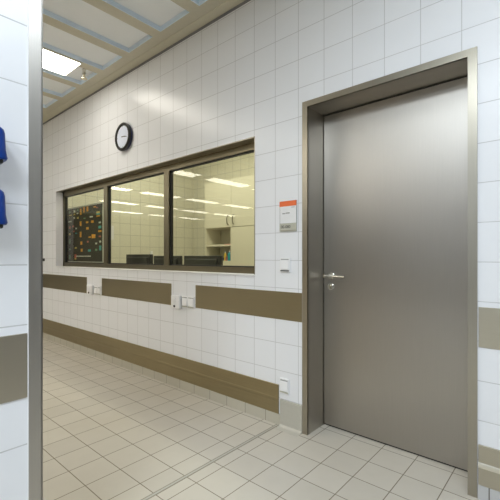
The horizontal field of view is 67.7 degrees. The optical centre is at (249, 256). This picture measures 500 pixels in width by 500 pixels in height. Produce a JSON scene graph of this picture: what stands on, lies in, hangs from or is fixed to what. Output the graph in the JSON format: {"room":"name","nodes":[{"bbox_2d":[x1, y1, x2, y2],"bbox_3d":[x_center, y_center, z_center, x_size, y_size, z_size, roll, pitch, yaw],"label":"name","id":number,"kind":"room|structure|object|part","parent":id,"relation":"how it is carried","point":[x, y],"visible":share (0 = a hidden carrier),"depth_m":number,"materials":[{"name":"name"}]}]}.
{"room":"hospital corridor","nodes":[
{"label":"hospital corridor","id":0,"kind":"room"},
{"bbox_2d":[0,0,26,499],"bbox_3d":[-2.092,-0.397,-0.101,0.244,3.235,3.892,0,0,41],"label":"wall","id":1,"kind":"structure","parent":0,"point":[13,13],"depth_m":1.22,"materials":[{"name":"white tile"}]},
{"bbox_2d":[0,190,7,228],"bbox_3d":[-0.819,-0.147,1.109,0.082,0.122,0.160,0,0,41],"label":"wall holder","id":2,"kind":"object","parent":1,"relation":"attached to","point":[3,219],"visible":1,"depth_m":1.13,"materials":[{"name":"blue plastic"}]},
{"bbox_2d":[0,127,7,164],"bbox_3d":[-0.819,-0.342,1.109,0.082,0.116,0.160,0,0,41],"label":"wall holder","id":3,"kind":"object","parent":1,"relation":"attached to","point":[3,155],"visible":1,"depth_m":1.13,"materials":[{"name":"blue plastic"}]},
{"bbox_2d":[0,333,26,403],"bbox_3d":[-1.849,0.364,-0.011,0.005,0.215,3.349,0,0,41],"label":"wall band","id":4,"kind":"object","parent":1,"relation":"attached to","point":[13,348],"visible":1,"depth_m":1.22,"materials":[{"name":"metal"}]},
{"bbox_2d":[27,0,28,499],"bbox_3d":[-0.745,-0.397,1.252,0.004,3.235,0.004,0,0,41],"label":"trim","id":5,"kind":"structure","parent":1,"relation":"attached to","point":[27,0],"depth_m":1.25,"materials":[{"name":"grey metal"}]},
{"bbox_2d":[29,0,42,499],"bbox_3d":[-0.822,-0.397,1.350,0.252,3.235,0.044,0,0,41],"label":"trim","id":6,"kind":"structure","parent":1,"relation":"attached to","point":[35,6],"depth_m":1.27,"materials":[{"name":"metal"}]},
{"bbox_2d":[68,167,193,264],"bbox_3d":[-2.083,-0.480,6.693,0.150,3.400,2.668,0,0,41],"label":"wall","id":7,"kind":"structure","parent":0,"point":[137,207],"depth_m":6.80,"materials":[{"name":"beige tile"}]},
{"bbox_2d":[68,201,103,262],"bbox_3d":[-2.273,-0.122,5.317,1.175,1.185,0.230,0,0,41],"label":"board","id":8,"kind":"object","parent":7,"relation":"attached to","point":[94,256],"visible":0.7,"depth_m":5.17,"materials":[{"name":"fabric"}]},
{"bbox_2d":[111,226,113,239],"bbox_3d":[-2.341,-0.400,6.280,0.007,0.240,0.100,0,0,41],"label":"notice","id":9,"kind":"object","parent":7,"relation":"attached to","point":[112,227],"visible":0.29,"depth_m":6.30,"materials":[{"name":"white paper"}]},
{"bbox_2d":[43,0,226,116],"bbox_3d":[-8.476,-2.059,2.500,19.150,0.092,11.802,0,0,41],"label":"ceiling","id":10,"kind":"structure","parent":0,"point":[105,36],"depth_m":3.39,"materials":[{"name":"white paint"}]},
{"bbox_2d":[43,47,81,75],"bbox_3d":[-2.371,-2.022,3.463,0.400,0.046,1.450,0,0,41],"label":"ceiling light","id":11,"kind":"object","parent":10,"relation":"attached to","point":[53,61],"visible":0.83,"depth_m":3.86,"materials":[{"name":"white plastic"}]},
{"bbox_2d":[81,68,86,79],"bbox_3d":[-1.822,-2.008,4.099,0.090,0.123,0.090,0,0,41],"label":"sprinkler head","id":12,"kind":"object","parent":10,"relation":"attached to","point":[83,69],"visible":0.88,"depth_m":4.08},
{"bbox_3d":[-8.482,-2.080,2.493,19.150,0.050,11.782,0,0,41],"label":"panel","id":13,"kind":"part","parent":10,"relation":"part of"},
{"bbox_2d":[194,153,253,255],"bbox_3d":[0.501,-0.480,6.305,4.550,3.400,0.150,0,0,41],"label":"wall","id":14,"kind":"structure","parent":0,"point":[240,166],"depth_m":7.42,"materials":[{"name":"beige tile"}]},
{"bbox_2d":[205,175,253,229],"bbox_3d":[-0.209,-0.919,6.530,1.335,0.822,0.442,0,0,41],"label":"upper cabinet","id":15,"kind":"object","parent":14,"relation":"attached to","point":[229,203],"visible":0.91,"depth_m":6.41,"materials":[{"name":"beige laminate"}]},
{"bbox_3d":[-0.572,-0.918,6.625,0.664,0.819,0.019,0,0,41],"label":"door","id":16,"kind":"part","parent":15,"relation":"part of","materials":[{"name":"beige laminate"}]},
{"bbox_3d":[-0.068,-0.918,6.184,0.665,0.819,0.019,0,0,41],"label":"door","id":17,"kind":"part","parent":15,"relation":"part of","materials":[{"name":"beige laminate"}]},
{"bbox_2d":[43,338,480,499],"bbox_3d":[-7.554,1.280,3.553,19.550,0.120,15.000,0,0,41],"label":"floor","id":18,"kind":"structure","parent":0,"point":[111,431],"depth_m":2.30,"materials":[{"name":"beige tile"}]},
{"bbox_2d":[141,424,278,499],"bbox_3d":[-1.500,1.220,0.761,0.025,0.004,5.170,0,0,41],"label":"trim","id":19,"kind":"structure","parent":18,"relation":"in","point":[275,425],"depth_m":2.17,"materials":[{"name":"grey metal"}]},
{"bbox_2d":[205,229,230,265],"bbox_3d":[-0.443,0.358,6.771,0.667,1.724,0.388,0,0,41],"label":"shelf unit","id":20,"kind":"object","parent":18,"relation":"on","point":[214,239],"visible":0.29,"depth_m":6.97,"materials":[{"name":"beige laminate"}]},
{"bbox_3d":[-0.686,0.358,6.984,0.020,1.724,0.388,0,0,41],"label":"panel","id":21,"kind":"part","parent":20,"relation":"part of","materials":[{"name":"beige laminate"}]},
{"bbox_3d":[-0.447,-0.191,6.766,0.627,0.022,0.373,0,0,41],"label":"shelf","id":22,"kind":"part","parent":20,"relation":"part of","materials":[{"name":"beige laminate"}]},
{"bbox_3d":[-0.319,0.358,6.912,0.627,1.724,0.013,0,0,41],"label":"panel","id":23,"kind":"part","parent":20,"relation":"part of","materials":[{"name":"beige wood"}]},
{"bbox_3d":[-0.563,0.622,6.633,0.627,1.037,0.018,0,0,41],"label":"door","id":24,"kind":"part","parent":20,"relation":"part of","materials":[{"name":"beige laminate"}]},
{"bbox_2d":[231,226,253,265],"bbox_3d":[0.057,0.359,6.326,0.665,1.722,0.398,0,0,41],"label":"tall cabinet","id":25,"kind":"object","parent":18,"relation":"on","point":[242,238],"visible":0.23,"depth_m":6.22,"materials":[{"name":"beige laminate"}]},
{"bbox_3d":[-1.001,0.845,4.626,4.100,0.750,0.955,0,0,41],"label":"desk","id":26,"kind":"object","parent":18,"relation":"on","visible":0},
{"bbox_2d":[126,254,152,263],"bbox_3d":[-1.481,0.221,4.963,0.595,0.498,0.239,0,0,41],"label":"monitor","id":27,"kind":"object","parent":26,"relation":"on","point":[130,258],"visible":0.3,"depth_m":4.89,"materials":[{"name":"black plastic"}]},
{"bbox_2d":[154,256,181,264],"bbox_3d":[-1.012,0.231,4.553,0.540,0.478,0.239,0,0,41],"label":"monitor","id":28,"kind":"object","parent":26,"relation":"on","point":[157,259],"visible":0.23,"depth_m":4.55,"materials":[{"name":"black plastic"}]},
{"bbox_2d":[184,256,222,264],"bbox_3d":[-0.531,0.231,4.132,0.610,0.478,0.239,0,0,41],"label":"monitor","id":29,"kind":"object","parent":26,"relation":"on","point":[188,260],"visible":0.27,"depth_m":4.08,"materials":[{"name":"black plastic"}]},
{"bbox_2d":[43,0,499,449],"bbox_3d":[-4.554,-0.447,6.982,19.150,3.335,0.150,0,0,41],"label":"wall","id":30,"kind":"structure","parent":0,"point":[250,72],"depth_m":2.81,"materials":[{"name":"white tile"}]},
{"bbox_2d":[43,274,86,292],"bbox_3d":[-3.695,0.362,6.129,4.367,0.203,0.005,0,0,41],"label":"wall band","id":31,"kind":"object","parent":30,"relation":"attached to","point":[62,282],"visible":0.62,"depth_m":5.10,"materials":[{"name":"metal"}]},
{"bbox_2d":[87,284,93,294],"bbox_3d":[-1.970,0.408,4.594,0.135,0.120,0.044,0,0,41],"label":"wall box","id":32,"kind":"object","parent":30,"relation":"attached to","point":[90,288],"visible":1,"depth_m":4.56,"materials":[{"name":"white plastic"}]},
{"bbox_2d":[97,287,100,294],"bbox_3d":[-1.808,0.413,4.468,0.080,0.100,0.020,0,0,41],"label":"wall socket","id":33,"kind":"object","parent":30,"relation":"attached to","point":[98,288],"visible":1,"depth_m":4.46,"materials":[{"name":"white plastic"}]},
{"bbox_2d":[115,122,132,150],"bbox_3d":[-1.381,-1.305,4.075,0.307,0.307,0.050,0,0,41],"label":"wall clock","id":34,"kind":"object","parent":30,"relation":"attached to","point":[124,134],"visible":1,"depth_m":4.05,"materials":[{"name":"white plastic"}]},
{"bbox_2d":[102,278,170,304],"bbox_3d":[-1.256,0.361,3.995,1.347,0.205,0.005,0,0,41],"label":"wall band","id":35,"kind":"object","parent":30,"relation":"attached to","point":[155,292],"visible":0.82,"depth_m":3.92,"materials":[{"name":"plastic"}]},
{"bbox_2d":[43,0,244,122],"bbox_3d":[-4.634,-2.017,6.891,19.150,0.016,0.094,0,0,41],"label":"trim","id":36,"kind":"structure","parent":30,"relation":"attached to","point":[227,5],"depth_m":3.66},
{"bbox_2d":[43,0,250,124],"bbox_3d":[-4.601,-1.998,6.929,19.150,0.025,0.013,0,0,41],"label":"trim","id":37,"kind":"structure","parent":30,"relation":"attached to","point":[245,1],"depth_m":3.65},
{"bbox_2d":[55,136,254,275],"bbox_3d":[-1.320,-0.386,4.141,3.735,1.073,0.156,0,0,41],"label":"window","id":38,"kind":"structure","parent":30,"relation":"in","point":[245,146],"depth_m":3.81,"materials":[{"name":"metal"}]},
{"bbox_3d":[-1.320,0.145,4.141,3.735,0.011,0.156,0,0,41],"label":"sill","id":39,"kind":"part","parent":38,"relation":"part of","materials":[{"name":"white paint"}]},
{"bbox_2d":[43,318,278,413],"bbox_3d":[-2.567,1.038,5.136,7.372,0.211,0.012,0,0,41],"label":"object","id":40,"kind":"object","parent":30,"relation":"attached to","point":[260,393],"visible":1,"depth_m":3.45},
{"bbox_2d":[43,333,279,424],"bbox_3d":[-5.796,1.181,7.963,15.988,0.078,0.014,0,0,41],"label":"baseboard","id":41,"kind":"structure","parent":30,"relation":"attached to","point":[253,410],"depth_m":3.43,"materials":[{"name":"grey tile"}]},
{"bbox_2d":[171,295,181,308],"bbox_3d":[-0.689,0.424,3.473,0.126,0.123,0.044,0,0,41],"label":"wall box","id":42,"kind":"object","parent":30,"relation":"attached to","point":[176,300],"visible":1,"depth_m":3.44,"materials":[{"name":"white plastic"}]},
{"bbox_2d":[182,296,187,307],"bbox_3d":[-0.596,0.415,3.408,0.085,0.106,0.020,0,0,41],"label":"wall socket","id":43,"kind":"object","parent":30,"relation":"attached to","point":[184,298],"visible":1,"depth_m":3.40,"materials":[{"name":"white plastic"}]},
{"bbox_2d":[188,296,194,308],"bbox_3d":[-0.530,0.415,3.351,0.085,0.106,0.020,0,0,41],"label":"wall socket","id":44,"kind":"object","parent":30,"relation":"attached to","point":[191,300],"visible":1,"depth_m":3.33,"materials":[{"name":"white plastic"}]},
{"bbox_2d":[196,285,301,321],"bbox_3d":[-0.062,0.355,2.951,1.120,0.202,0.005,0,0,41],"label":"wall band","id":45,"kind":"object","parent":30,"relation":"attached to","point":[261,303],"visible":1,"depth_m":2.88,"materials":[{"name":"plastic"}]},
{"bbox_2d":[280,377,288,394],"bbox_3d":[0.244,0.930,2.673,0.078,0.109,0.020,0,0,41],"label":"wall socket","id":46,"kind":"object","parent":30,"relation":"attached to","point":[284,383],"visible":1,"depth_m":2.66,"materials":[{"name":"white plastic"}]},
{"bbox_2d":[280,258,289,272],"bbox_3d":[0.249,0.061,2.669,0.085,0.106,0.020,0,0,41],"label":"wall socket","id":47,"kind":"object","parent":30,"relation":"attached to","point":[284,262],"visible":1,"depth_m":2.66,"materials":[{"name":"white plastic"}]},
{"bbox_2d":[280,200,296,231],"bbox_3d":[0.271,-0.287,2.654,0.147,0.218,0.012,0,0,41],"label":"door sign","id":48,"kind":"object","parent":30,"relation":"attached to","point":[288,209],"visible":1,"depth_m":2.65,"materials":[{"name":"white plastic"}]},
{"bbox_3d":[0.269,-0.207,2.652,0.145,0.057,0.003,0,0,41],"label":"number plate","id":49,"kind":"part","parent":48,"relation":"part of","materials":[{"name":"white plastic"}]},
{"bbox_2d":[275,424,301,436],"bbox_3d":[0.266,1.215,2.609,0.188,0.013,0.065,0,0,41],"label":"trim","id":50,"kind":"structure","parent":30,"relation":"attached to","point":[291,431],"depth_m":2.61,"materials":[{"name":"tile"}]},
{"bbox_2d":[280,399,301,431],"bbox_3d":[0.291,1.125,2.638,0.188,0.190,0.014,0,0,41],"label":"baseboard","id":51,"kind":"structure","parent":30,"relation":"attached to","point":[290,412],"depth_m":2.63,"materials":[{"name":"grey stone"}]},
{"bbox_2d":[302,46,477,497],"bbox_3d":[0.841,0.080,2.328,1.046,2.282,0.268,0,0,41],"label":"door","id":52,"kind":"structure","parent":30,"relation":"in","point":[390,162],"depth_m":2.36,"materials":[{"name":"metal"}]},
{"bbox_3d":[0.592,0.139,2.607,0.165,0.019,0.059,0,0,41],"label":"lever","id":53,"kind":"part","parent":52,"relation":"part of","materials":[{"name":"metal"}]},
{"bbox_2d":[478,484,499,499],"bbox_3d":[1.876,1.184,1.252,1.924,0.072,0.012,0,0,41],"label":"baseboard","id":54,"kind":"structure","parent":30,"relation":"attached to","point":[484,493],"depth_m":1.85,"materials":[{"name":"tile"}]},
{"bbox_2d":[478,444,499,491],"bbox_3d":[1.868,1.049,1.256,1.902,0.202,0.012,0,0,41],"label":"kick plate","id":55,"kind":"object","parent":30,"relation":"attached to","point":[488,457],"visible":1,"depth_m":1.85,"materials":[{"name":"metal"}]},
{"bbox_2d":[479,307,499,349],"bbox_3d":[1.871,0.357,1.259,1.902,0.203,0.005,0,0,41],"label":"wall band","id":56,"kind":"object","parent":30,"relation":"attached to","point":[489,318],"visible":1,"depth_m":1.85,"materials":[{"name":"metal"}]}
]}

